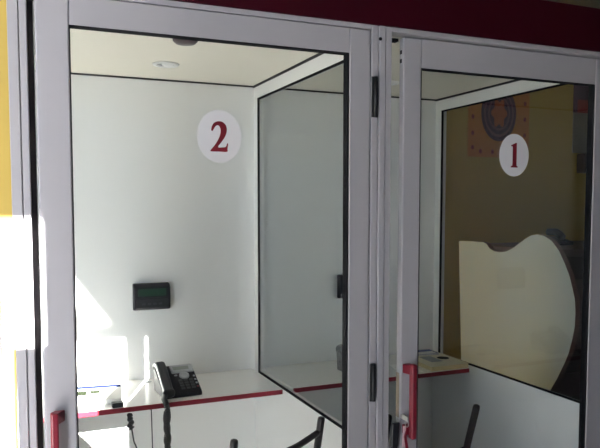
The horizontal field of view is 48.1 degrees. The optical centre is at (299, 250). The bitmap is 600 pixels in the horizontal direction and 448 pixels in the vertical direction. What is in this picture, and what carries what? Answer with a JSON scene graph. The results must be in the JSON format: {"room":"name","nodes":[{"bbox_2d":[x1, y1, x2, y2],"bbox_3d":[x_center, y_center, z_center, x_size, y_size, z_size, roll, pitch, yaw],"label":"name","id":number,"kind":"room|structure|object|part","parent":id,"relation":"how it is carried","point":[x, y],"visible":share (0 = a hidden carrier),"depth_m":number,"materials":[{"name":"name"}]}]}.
{"room":"call shop","nodes":[
{"label":"call shop","id":0,"kind":"room"},
{"bbox_2d":[26,0,43,447],"bbox_3d":[-0.905,0.334,2.265,0.032,2.070,1.128,-2,4,-23],"label":"wall partition","id":1,"kind":"structure","parent":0,"point":[29,4],"depth_m":1.72,"materials":[{"name":"metal"}]},
{"bbox_2d":[0,0,18,447],"bbox_3d":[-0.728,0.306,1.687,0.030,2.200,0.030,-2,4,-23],"label":"wall","id":2,"kind":"structure","parent":1,"relation":"attached to","point":[6,230],"depth_m":1.65,"materials":[{"name":"yellow paint"}]},
{"bbox_2d":[35,74,435,447],"bbox_3d":[-0.219,0.259,3.183,2.000,2.100,0.030,-2,4,-23],"label":"wall","id":3,"kind":"structure","parent":0,"point":[150,206],"depth_m":3.07,"materials":[{"name":"white paint"}]},
{"bbox_2d":[132,282,170,310],"bbox_3d":[-0.651,0.203,2.953,0.158,0.117,0.049,-2,4,-23],"label":"display","id":4,"kind":"object","parent":3,"relation":"attached to","point":[146,296],"visible":1,"depth_m":2.94,"materials":[{"name":"grey plastic"}]},
{"bbox_3d":[-0.643,0.230,2.935,0.140,0.042,0.004,-2,4,-23],"label":"panel","id":5,"kind":"part","parent":4,"relation":"part of","materials":[{"name":"black plastic"}]},
{"bbox_2d":[151,409,152,447],"bbox_3d":[-0.634,0.973,2.786,0.015,0.740,0.305,-2,4,-23],"label":"cable","id":6,"kind":"object","parent":3,"relation":"attached to","point":[151,409],"visible":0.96,"depth_m":2.63,"materials":[{"name":"black plastic"}]},
{"bbox_2d":[43,369,282,417],"bbox_3d":[-0.588,0.590,2.810,0.951,0.022,0.400,-2,4,-23],"label":"desk","id":7,"kind":"object","parent":3,"relation":"attached to","point":[136,395],"visible":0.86,"depth_m":2.78,"materials":[{"name":"laminate"}]},
{"bbox_2d":[78,384,120,405],"bbox_3d":[-0.816,0.578,2.702,0.190,0.020,0.220,-1,4,-15],"label":"paper stack","id":8,"kind":"object","parent":7,"relation":"on","point":[101,394],"visible":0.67,"depth_m":2.67,"materials":[{"name":"white paper"}]},
{"bbox_2d":[111,400,122,407],"bbox_3d":[-0.698,0.588,2.572,0.040,0.018,0.032,-2,4,-23],"label":"block","id":9,"kind":"object","parent":7,"relation":"on","point":[115,404],"visible":1,"depth_m":2.56,"materials":[{"name":"black plastic"}]},
{"bbox_2d":[127,413,136,447],"bbox_3d":[-0.695,0.979,2.717,0.042,0.746,0.316,-2,4,-23],"label":"power cable","id":10,"kind":"object","parent":7,"relation":"hanging from","point":[130,420],"visible":1,"depth_m":2.55,"materials":[{"name":"black plastic"}]},
{"bbox_3d":[-0.695,1.010,2.726,0.028,0.684,0.303,-2,4,-25],"label":"cord","id":11,"kind":"part","parent":10,"relation":"part of","materials":[{"name":"black plastic"}]},
{"bbox_2d":[152,361,201,447],"bbox_3d":[-0.496,0.618,2.731,0.182,0.307,0.242,-2,4,-26],"label":"desk telephone","id":12,"kind":"object","parent":7,"relation":"on","point":[176,381],"visible":1,"depth_m":2.72,"materials":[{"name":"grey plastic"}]},
{"bbox_3d":[-0.524,0.671,2.627,0.032,0.215,0.076,-2,4,-22],"label":"coiled cord","id":13,"kind":"part","parent":12,"relation":"part of","materials":[{"name":"black plastic"}]},
{"bbox_2d":[337,274,342,298],"bbox_3d":[0.265,0.177,3.341,0.158,0.117,0.049,-2,4,-23],"label":"display","id":14,"kind":"object","parent":3,"relation":"attached to","point":[339,277],"visible":0.24,"depth_m":3.31,"materials":[{"name":"grey plastic"}]},
{"bbox_2d":[265,354,468,392],"bbox_3d":[0.309,0.567,3.191,0.901,0.020,0.400,-2,4,-23],"label":"wall shelf","id":15,"kind":"object","parent":3,"relation":"attached to","point":[303,377],"visible":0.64,"depth_m":3.08,"materials":[{"name":"laminate"}]},
{"bbox_2d":[336,344,341,370],"bbox_3d":[0.283,0.595,3.090,0.182,0.307,0.242,-2,4,-26],"label":"desk telephone","id":16,"kind":"object","parent":15,"relation":"on","point":[338,347],"visible":0.02,"depth_m":3.13,"materials":[{"name":"grey plastic"}]},
{"bbox_2d":[390,364,422,371],"bbox_3d":[0.502,0.557,3.180,0.110,0.002,0.160,-1,4,-12],"label":"leaflet","id":17,"kind":"object","parent":15,"relation":"on","point":[394,366],"visible":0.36,"depth_m":3.19,"materials":[{"name":"white paper"}]},
{"bbox_2d":[418,350,468,371],"bbox_3d":[0.647,0.538,3.306,0.205,0.022,0.320,-1,4,-22],"label":"catalogue","id":18,"kind":"object","parent":15,"relation":"on","point":[439,362],"visible":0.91,"depth_m":3.21,"materials":[{"name":"beige paper"}]},
{"bbox_2d":[418,349,438,355],"bbox_3d":[0.603,0.518,3.400,0.170,0.006,0.100,-1,4,-20],"label":"magazine","id":19,"kind":"object","parent":18,"relation":"on","point":[425,352],"visible":0.59,"depth_m":3.40,"materials":[{"name":"white paper"}]},
{"bbox_3d":[0.610,0.516,3.381,0.150,0.001,0.050,-1,4,-20],"label":"white panel","id":20,"kind":"part","parent":19,"relation":"part of","materials":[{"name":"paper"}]},
{"bbox_2d":[420,356,441,361],"bbox_3d":[0.638,0.529,3.280,0.065,0.001,0.120,-1,4,-22],"label":"picture","id":21,"kind":"object","parent":18,"relation":"on","point":[425,358],"depth_m":3.27},
{"bbox_2d":[33,3,520,100],"bbox_3d":[0.022,-0.733,2.590,1.970,0.034,1.128,-2,4,-23],"label":"ceiling","id":22,"kind":"structure","parent":0,"point":[93,53],"depth_m":2.65,"materials":[{"name":"white paint"}]},
{"bbox_2d":[152,61,178,67],"bbox_3d":[-0.523,-0.721,2.622,0.104,0.011,0.104,-2,4,-23],"label":"recessed light","id":23,"kind":"object","parent":22,"relation":"in","point":[163,64],"visible":1,"depth_m":2.60,"materials":[{"name":"white plastic"}]},
{"bbox_3d":[-0.513,-0.720,2.619,0.052,0.009,0.052,-2,4,-23],"label":"lamp glass","id":24,"kind":"part","parent":23,"relation":"part of","materials":[{"name":"white glass"}]},
{"bbox_2d":[173,39,197,45],"bbox_3d":[-0.381,-0.692,2.225,0.084,0.018,0.128,3,5,36],"label":"ceiling fitting","id":25,"kind":"object","parent":22,"relation":"attached to","point":[181,42],"visible":0.45,"depth_m":2.21,"materials":[{"name":"plastic"}]},
{"bbox_2d":[391,81,398,85],"bbox_3d":[0.398,-0.746,3.012,0.104,0.011,0.104,-2,4,-23],"label":"recessed light","id":26,"kind":"object","parent":22,"relation":"in","point":[392,82],"visible":0.45,"depth_m":2.99,"materials":[{"name":"white plastic"}]},
{"bbox_2d":[0,0,585,447],"bbox_3d":[-0.494,-0.258,4.183,7.100,3.000,0.100,-2,4,-23],"label":"wall","id":27,"kind":"structure","parent":0,"point":[484,203],"depth_m":4.99,"materials":[{"name":"yellow paint"}]},
{"bbox_2d":[467,93,529,157],"bbox_3d":[1.455,-0.966,4.908,0.550,0.570,0.009,-2,4,-23],"label":"poster","id":28,"kind":"object","parent":27,"relation":"attached to","point":[489,123],"visible":0.56,"depth_m":4.90,"materials":[{"name":"orange paper"}]},
{"bbox_2d":[572,85,587,152],"bbox_3d":[2.234,-1.072,5.230,0.280,0.630,0.014,-2,4,-23],"label":"poster","id":29,"kind":"object","parent":27,"relation":"attached to","point":[580,93],"visible":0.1,"depth_m":5.21,"materials":[{"name":"paper"}]},
{"bbox_2d":[577,153,586,172],"bbox_3d":[2.266,-0.676,5.231,0.220,0.150,0.084,-2,4,-23],"label":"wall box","id":30,"kind":"object","parent":27,"relation":"attached to","point":[581,158],"visible":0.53,"depth_m":5.18,"materials":[{"name":"plastic"}]},
{"bbox_2d":[254,54,342,447],"bbox_3d":[0.020,0.308,2.659,0.032,2.070,1.126,-2,4,-23],"label":"wall partition","id":31,"kind":"structure","parent":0,"point":[283,420],"depth_m":2.95,"materials":[{"name":"white laminate"}]},
{"bbox_2d":[33,0,377,447],"bbox_3d":[-0.208,0.367,1.889,0.957,2.029,0.072,-2,4,-23],"label":"door","id":32,"kind":"structure","parent":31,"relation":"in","point":[218,131],"depth_m":1.76,"materials":[{"name":"metal"}]},
{"bbox_3d":[-0.618,0.577,1.701,0.019,0.339,0.022,-2,4,-23],"label":"handle","id":33,"kind":"part","parent":32,"relation":"part of","materials":[{"name":"red plastic"}]},
{"bbox_3d":[-0.221,-0.611,1.843,0.785,0.071,0.029,-2,4,-23],"label":"rail","id":34,"kind":"part","parent":32,"relation":"part of","materials":[{"name":"metal"}]},
{"bbox_2d":[432,80,579,447],"bbox_3d":[0.940,0.283,3.049,0.032,2.070,1.126,-2,4,-23],"label":"wall partition","id":35,"kind":"structure","parent":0,"point":[513,413],"depth_m":3.18,"materials":[{"name":"white laminate"}]},
{"bbox_2d":[7,0,599,447],"bbox_3d":[0.237,0.350,2.110,2.070,2.058,0.057,-2,4,-23],"label":"door frame","id":36,"kind":"structure","parent":35,"relation":"attached to","point":[381,40],"depth_m":2.02,"materials":[{"name":"metal"}]},
{"bbox_2d":[171,0,599,51],"bbox_3d":[0.262,-0.750,2.036,2.160,0.147,0.036,-2,4,-23],"label":"fascia","id":37,"kind":"object","parent":35,"relation":"attached to","point":[538,22],"visible":0.8,"depth_m":2.13,"materials":[{"name":"red paint"}]},
{"bbox_2d":[396,37,599,447],"bbox_3d":[0.726,0.341,2.304,0.875,2.027,0.074,-2,4,-23],"label":"door","id":38,"kind":"structure","parent":35,"relation":"in","point":[417,56],"depth_m":2.18,"materials":[{"name":"metal"}]},
{"bbox_3d":[0.314,0.464,2.164,0.001,0.145,0.018,-2,4,-23],"label":"lock plate","id":39,"kind":"part","parent":38,"relation":"part of","materials":[{"name":"gold metal"}]},
{"bbox_2d":[391,414,408,447],"bbox_3d":[0.317,0.579,2.130,0.056,0.108,0.037,-2,4,-23],"label":"ring","id":40,"kind":"object","parent":38,"relation":"hanging from","point":[394,426],"visible":1,"depth_m":2.13,"materials":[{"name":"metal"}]},
{"bbox_3d":[0.357,0.478,2.127,0.019,0.240,0.022,-2,4,-23],"label":"handle","id":41,"kind":"part","parent":38,"relation":"part of","materials":[{"name":"red plastic"}]},
{"bbox_3d":[0.711,-0.627,2.260,0.727,0.089,0.027,-2,4,-23],"label":"rail","id":42,"kind":"part","parent":38,"relation":"part of","materials":[{"name":"metal"}]},
{"bbox_2d":[547,0,599,8],"bbox_3d":[0.386,-1.649,2.017,7.100,0.060,4.600,-2,4,-23],"label":"ceiling","id":43,"kind":"structure","parent":0,"point":[588,3],"depth_m":4.90,"materials":[{"name":"paint"}]},
{"bbox_3d":[0.385,1.400,2.216,7.100,0.050,4.600,-2,4,-23],"label":"floor","id":44,"kind":"structure","parent":0,"visible":0},
{"bbox_2d":[229,416,324,447],"bbox_3d":[-0.201,0.954,2.313,0.406,0.819,0.484,-3,5,-39],"label":"chair","id":45,"kind":"object","parent":44,"relation":"on","point":[317,434],"visible":1,"depth_m":2.21,"materials":[{"name":"brown metal"}]},
{"bbox_3d":[-0.205,0.971,2.053,0.033,0.819,0.085,-3,5,-39],"label":"post","id":46,"kind":"part","parent":45,"relation":"part of","materials":[{"name":"brown metal"}]},
{"bbox_3d":[-0.064,0.624,2.123,0.343,0.050,0.032,-3,5,-39],"label":"rail","id":47,"kind":"part","parent":45,"relation":"part of","materials":[{"name":"brown metal"}]},
{"bbox_3d":[0.055,0.957,2.264,0.030,0.819,0.085,-3,5,-42],"label":"post","id":48,"kind":"part","parent":45,"relation":"part of","materials":[{"name":"brown metal"}]},
{"bbox_2d":[388,404,479,447],"bbox_3d":[0.378,0.938,2.555,0.406,0.819,0.499,-1,4,-20],"label":"chair","id":49,"kind":"object","parent":44,"relation":"on","point":[475,410],"visible":0.81,"depth_m":2.37,"materials":[{"name":"brown metal"}]},
{"bbox_3d":[0.287,0.954,2.312,0.029,0.819,0.100,-1,4,-16],"label":"post","id":50,"kind":"part","parent":49,"relation":"part of","materials":[{"name":"brown metal"}]},
{"bbox_3d":[0.603,0.947,2.424,0.029,0.819,0.100,-2,4,-23],"label":"post","id":51,"kind":"part","parent":49,"relation":"part of","materials":[{"name":"brown metal"}]},
{"bbox_2d":[459,234,583,400],"bbox_3d":[1.939,0.563,4.160,1.620,1.367,0.972,-2,4,-23],"label":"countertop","id":52,"kind":"structure","parent":44,"relation":"on","point":[521,302],"depth_m":3.74,"materials":[{"name":"laminate"}]},
{"bbox_2d":[491,241,583,256],"bbox_3d":[1.920,-0.023,4.208,1.588,0.040,0.690,-2,4,-23],"label":"countertop","id":53,"kind":"structure","parent":52,"relation":"on","point":[577,249],"depth_m":3.91,"materials":[{"name":"brown laminate"}]},
{"bbox_2d":[546,228,573,244],"bbox_3d":[1.553,-0.084,4.081,0.140,0.099,0.150,-2,4,-23],"label":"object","id":54,"kind":"object","parent":52,"relation":"on","point":[559,236],"visible":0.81,"depth_m":4.04,"materials":[{"name":"grey plastic"}]}
]}

